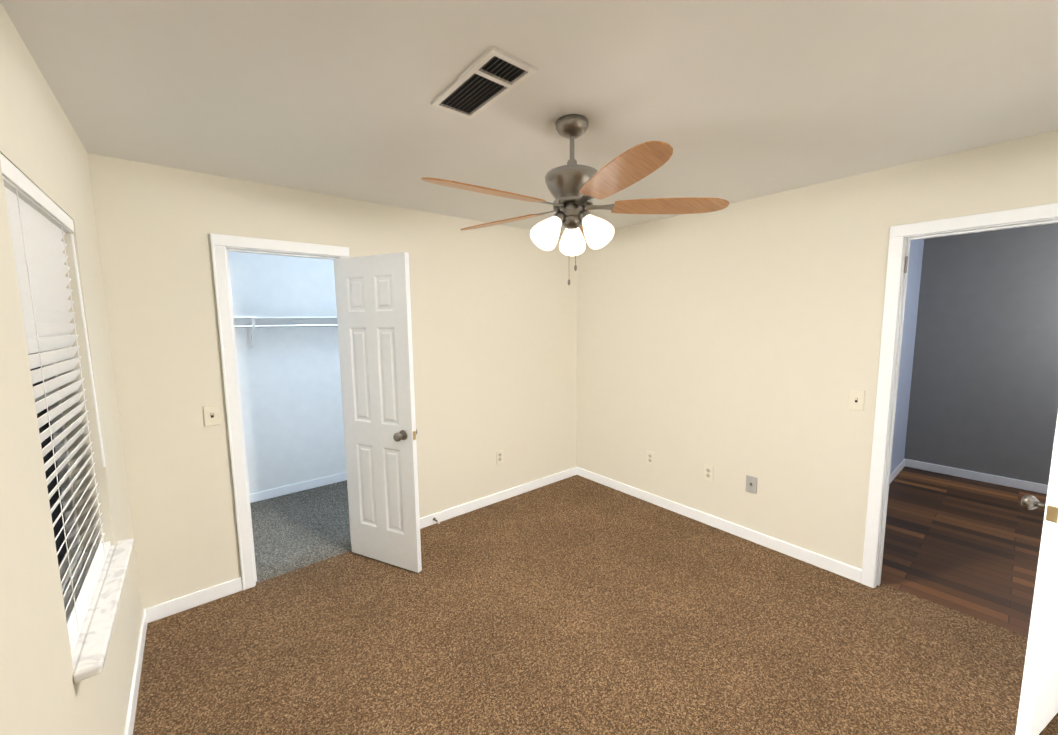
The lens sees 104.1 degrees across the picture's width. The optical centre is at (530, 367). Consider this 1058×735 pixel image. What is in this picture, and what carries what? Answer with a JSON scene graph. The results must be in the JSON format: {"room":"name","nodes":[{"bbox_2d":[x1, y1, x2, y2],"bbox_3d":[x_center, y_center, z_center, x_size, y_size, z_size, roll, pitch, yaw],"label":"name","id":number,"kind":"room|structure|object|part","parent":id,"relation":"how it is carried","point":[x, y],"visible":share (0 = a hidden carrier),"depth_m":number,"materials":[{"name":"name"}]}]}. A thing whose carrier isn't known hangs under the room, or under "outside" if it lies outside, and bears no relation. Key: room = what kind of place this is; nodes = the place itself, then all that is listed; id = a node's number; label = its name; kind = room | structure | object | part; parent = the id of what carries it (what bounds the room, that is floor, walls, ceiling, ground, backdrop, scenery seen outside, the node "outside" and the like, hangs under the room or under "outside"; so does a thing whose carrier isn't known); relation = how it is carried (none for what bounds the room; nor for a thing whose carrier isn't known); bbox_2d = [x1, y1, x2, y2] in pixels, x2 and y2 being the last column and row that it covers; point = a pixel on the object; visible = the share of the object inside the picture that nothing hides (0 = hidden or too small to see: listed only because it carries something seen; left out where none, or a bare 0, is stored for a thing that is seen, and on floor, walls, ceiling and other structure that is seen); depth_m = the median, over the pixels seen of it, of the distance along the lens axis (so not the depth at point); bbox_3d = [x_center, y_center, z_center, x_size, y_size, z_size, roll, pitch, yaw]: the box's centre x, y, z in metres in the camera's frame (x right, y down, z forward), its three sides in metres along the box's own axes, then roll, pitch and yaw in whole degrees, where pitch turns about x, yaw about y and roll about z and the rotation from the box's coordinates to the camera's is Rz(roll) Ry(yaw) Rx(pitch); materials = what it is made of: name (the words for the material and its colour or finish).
{"room":"empty bedroom","nodes":[
{"label":"empty bedroom","id":0,"kind":"room"},
{"bbox_2d":[0,2,142,734],"bbox_3d":[-1.061,0.322,0.741,0.140,2.440,3.470,-6,8,-39],"label":"wall","id":1,"kind":"structure","parent":0,"point":[44,151],"depth_m":1.09,"materials":[{"name":"beige paint"}]},
{"bbox_2d":[0,153,109,654],"bbox_3d":[-1.507,0.120,1.329,0.080,1.314,0.818,-6,8,-39],"label":"window blinds","id":2,"kind":"object","parent":1,"relation":"attached to","point":[41,223],"visible":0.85,"depth_m":1.31,"materials":[{"name":"white plastic"}]},
{"bbox_2d":[28,350,81,592],"bbox_3d":[-1.577,0.129,1.271,0.045,1.320,0.830,-6,8,-39],"label":"window","id":3,"kind":"structure","parent":1,"relation":"in","point":[56,512],"depth_m":1.57,"materials":[{"name":"glass"}]},
{"bbox_3d":[-1.583,0.129,1.266,0.006,1.240,0.750,-6,8,-39],"label":"glass","id":4,"kind":"part","parent":3,"relation":"part of","materials":[{"name":"glass"}]},
{"bbox_2d":[63,538,133,682],"bbox_3d":[-1.498,0.789,1.409,0.150,0.025,0.882,-6,8,-39],"label":"window sill","id":5,"kind":"structure","parent":1,"relation":"attached to","point":[89,654],"depth_m":1.32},
{"bbox_2d":[124,606,151,734],"bbox_3d":[-1.036,1.481,0.977,0.017,0.085,3.320,-6,8,-39],"label":"baseboard","id":6,"kind":"structure","parent":1,"relation":"attached to","point":[147,612],"depth_m":1.85,"materials":[{"name":"white paint"}]},
{"bbox_2d":[228,251,345,493],"bbox_3d":[-2.108,-0.034,4.081,2.530,2.440,0.120,-6,8,-39],"label":"wall","id":7,"kind":"structure","parent":0,"point":[291,397],"depth_m":3.88,"materials":[{"name":"white paint"}]},
{"bbox_2d":[234,316,337,347],"bbox_3d":[-2.004,-0.333,3.824,2.410,0.278,0.360,-6,8,-39],"label":"closet shelf","id":8,"kind":"object","parent":7,"relation":"attached to","point":[250,323],"visible":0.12,"depth_m":3.66,"materials":[{"name":"white paint"}]},
{"bbox_3d":[-1.935,-0.383,3.733,2.372,0.032,0.032,-6,8,-39],"label":"rod","id":9,"kind":"part","parent":8,"relation":"part of","materials":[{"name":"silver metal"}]},
{"bbox_2d":[249,472,346,502],"bbox_3d":[-2.098,1.146,4.120,2.410,0.085,0.016,-6,8,-39],"label":"baseboard","id":10,"kind":"structure","parent":7,"relation":"attached to","point":[288,489],"depth_m":3.97,"materials":[{"name":"white paint"}]},
{"bbox_2d":[250,480,351,582],"bbox_3d":[-1.366,1.257,3.889,3.510,0.100,1.560,-6,8,-39],"label":"floor","id":11,"kind":"structure","parent":0,"point":[297,530],"depth_m":3.27,"materials":[{"name":"grey carpet"}]},
{"bbox_2d":[88,153,576,608],"bbox_3d":[-0.861,0.047,3.221,3.630,2.440,0.120,-6,8,-39],"label":"wall","id":12,"kind":"structure","parent":0,"point":[494,323],"depth_m":2.49,"materials":[{"name":"beige paint"}]},
{"bbox_2d":[152,577,242,621],"bbox_3d":[-1.914,1.335,2.387,0.412,0.085,0.017,-6,8,-39],"label":"baseboard","id":13,"kind":"structure","parent":12,"relation":"attached to","point":[179,604],"depth_m":2.37,"materials":[{"name":"white paint"}]},
{"bbox_2d":[203,404,220,425],"bbox_3d":[-1.817,0.273,2.359,0.074,0.120,0.019,-6,8,-39],"label":"light switch","id":14,"kind":"object","parent":12,"relation":"attached to","point":[211,415],"visible":1,"depth_m":2.36,"materials":[{"name":"beige plastic"}]},
{"bbox_2d":[210,233,351,590],"bbox_3d":[-1.526,0.301,2.695,0.630,2.065,0.120,-6,8,-39],"label":"door frame","id":15,"kind":"structure","parent":12,"relation":"attached to","point":[259,251],"depth_m":2.51,"materials":[{"name":"white paint"}]},
{"bbox_2d":[334,252,421,572],"bbox_3d":[-0.995,0.307,2.691,0.604,2.018,0.181,2,7,25],"label":"closet door","id":16,"kind":"structure","parent":12,"relation":"in","point":[373,298],"depth_m":2.66,"materials":[{"name":"white paint"}]},
{"bbox_3d":[-0.786,0.421,2.604,0.066,0.066,0.181,2,7,25],"label":"knob","id":17,"kind":"part","parent":16,"relation":"part of","materials":[{"name":"silver metal"}]},
{"bbox_2d":[420,467,575,528],"bbox_3d":[-0.359,1.178,3.663,2.152,0.085,0.017,-6,8,-39],"label":"baseboard","id":18,"kind":"structure","parent":12,"relation":"attached to","point":[458,510],"depth_m":3.68,"materials":[{"name":"white paint"}]},
{"bbox_2d":[496,450,502,463],"bbox_3d":[-0.272,0.803,3.703,0.074,0.120,0.010,-6,8,-39],"label":"electrical outlet","id":19,"kind":"object","parent":12,"relation":"attached to","point":[499,456],"visible":1,"depth_m":3.70,"materials":[{"name":"beige plastic"}]},
{"bbox_2d":[0,0,1057,234],"bbox_3d":[1.462,-1.177,2.511,6.500,0.100,6.900,-6,8,-39],"label":"ceiling","id":20,"kind":"structure","parent":0,"point":[732,101],"depth_m":1.47,"materials":[{"name":"paint"}]},
{"bbox_2d":[431,46,536,118],"bbox_3d":[-0.176,-0.988,1.458,0.176,0.011,0.410,-6,8,-39],"label":"ceiling vent","id":21,"kind":"object","parent":20,"relation":"in","point":[489,77],"visible":1,"depth_m":1.43,"materials":[{"name":"metal"}]},
{"bbox_2d":[421,114,728,284],"bbox_3d":[0.135,-0.690,1.744,1.231,0.673,1.261,-6,8,-39],"label":"fan","id":22,"kind":"object","parent":20,"relation":"hanging from","point":[573,187],"visible":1,"depth_m":1.68,"materials":[{"name":"brown wood"}]},
{"bbox_3d":[0.178,-0.832,1.746,0.232,0.391,0.232,-6,8,-39],"label":"motor","id":23,"kind":"part","parent":22,"relation":"part of","materials":[{"name":"silver metal"}]},
{"bbox_2d":[133,475,1057,734],"bbox_3d":[0.278,1.450,1.982,3.600,0.100,3.490,-6,8,-39],"label":"floor carpet","id":24,"kind":"object","parent":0,"point":[576,605],"visible":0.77,"depth_m":2.06,"materials":[{"name":"brown carpet"}]},
{"bbox_2d":[577,130,1057,569],"bbox_3d":[1.635,0.051,2.956,0.120,2.440,3.470,-6,8,-39],"label":"wall","id":25,"kind":"structure","parent":0,"point":[734,344],"depth_m":2.86,"materials":[{"name":"beige paint"}]},
{"bbox_2d":[646,451,653,465],"bbox_3d":[1.061,0.801,3.644,0.010,0.120,0.074,-6,8,-39],"label":"electrical outlet","id":26,"kind":"object","parent":25,"relation":"attached to","point":[650,458],"visible":1,"depth_m":3.64,"materials":[{"name":"beige plastic"}]},
{"bbox_2d":[704,464,713,481],"bbox_3d":[1.399,0.827,3.236,0.010,0.120,0.074,-6,8,-39],"label":"electrical outlet","id":27,"kind":"object","parent":25,"relation":"attached to","point":[708,472],"visible":1,"depth_m":3.23,"materials":[{"name":"beige plastic"}]},
{"bbox_2d":[576,467,861,582],"bbox_3d":[1.259,1.185,3.448,0.013,0.085,2.412,-6,8,-39],"label":"baseboard","id":28,"kind":"structure","parent":25,"relation":"attached to","point":[845,570],"depth_m":3.09,"materials":[{"name":"white paint"}]},
{"bbox_2d":[746,475,756,493],"bbox_3d":[1.601,0.847,2.988,0.016,0.120,0.074,-6,8,-39],"label":"electrical outlet","id":29,"kind":"object","parent":25,"relation":"attached to","point":[751,484],"visible":1,"depth_m":2.98,"materials":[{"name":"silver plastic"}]},
{"bbox_2d":[848,389,864,410],"bbox_3d":[1.956,0.196,2.474,0.019,0.120,0.074,-6,8,-39],"label":"light switch","id":30,"kind":"object","parent":25,"relation":"attached to","point":[856,399],"visible":1,"depth_m":2.47,"materials":[{"name":"beige plastic"}]},
{"bbox_2d":[861,203,1057,587],"bbox_3d":[2.353,0.299,2.097,0.140,2.118,0.916,-6,8,-39],"label":"door frame","id":31,"kind":"structure","parent":25,"relation":"attached to","point":[898,233],"depth_m":2.33,"materials":[{"name":"white paint"}]},
{"bbox_2d":[904,256,907,272],"bbox_3d":[2.096,-0.571,2.296,0.048,0.090,0.012,-6,8,-39],"label":"entry jamb hinge leaf","id":32,"kind":"object","parent":31,"relation":"attached to","point":[906,263],"visible":0.96,"depth_m":2.28,"materials":[{"name":"silver metal"}]},
{"bbox_2d":[1015,414,1057,734],"bbox_3d":[2.202,0.392,1.618,0.784,2.018,0.181,-4,7,-25],"label":"entry door","id":33,"kind":"structure","parent":25,"relation":"in","point":[1038,709],"depth_m":1.52,"materials":[{"name":"white paint"}]},
{"bbox_3d":[1.914,0.515,1.493,0.066,0.066,0.181,-4,7,-25],"label":"knob","id":34,"kind":"part","parent":33,"relation":"part of","materials":[{"name":"silver metal"}]},
{"label":"latch plate","id":35,"kind":"part","parent":33,"relation":"part of","materials":[{"name":"gold metal"}]},
{"bbox_2d":[890,239,923,473],"bbox_3d":[3.032,-0.036,3.607,2.870,2.440,0.120,-6,8,-39],"label":"wall","id":36,"kind":"structure","parent":0,"point":[908,338],"depth_m":4.15,"materials":[{"name":"blue paint"}]},
{"bbox_2d":[889,459,906,483],"bbox_3d":[3.038,1.145,3.641,2.730,0.085,0.017,-6,8,-39],"label":"baseboard","id":37,"kind":"structure","parent":36,"relation":"attached to","point":[903,464],"depth_m":4.27,"materials":[{"name":"white paint"}]},
{"bbox_2d":[881,467,1046,636],"bbox_3d":[3.997,1.346,2.579,2.900,0.097,3.140,-6,8,-39],"label":"floor","id":38,"kind":"structure","parent":0,"point":[970,547],"depth_m":2.94,"materials":[{"name":"brown wood"}]},
{"bbox_2d":[904,223,1057,484],"bbox_3d":[5.093,-0.021,3.273,0.120,2.440,3.020,-6,8,-39],"label":"wall","id":39,"kind":"structure","parent":0,"point":[984,390],"depth_m":3.98,"materials":[{"name":"grey paint"}]},
{"bbox_2d":[907,459,1047,493],"bbox_3d":[5.054,1.155,3.360,0.013,0.085,3.020,-6,8,-39],"label":"baseboard","id":40,"kind":"structure","parent":39,"relation":"attached to","point":[1003,481],"depth_m":4.08,"materials":[{"name":"white paint"}]}
]}

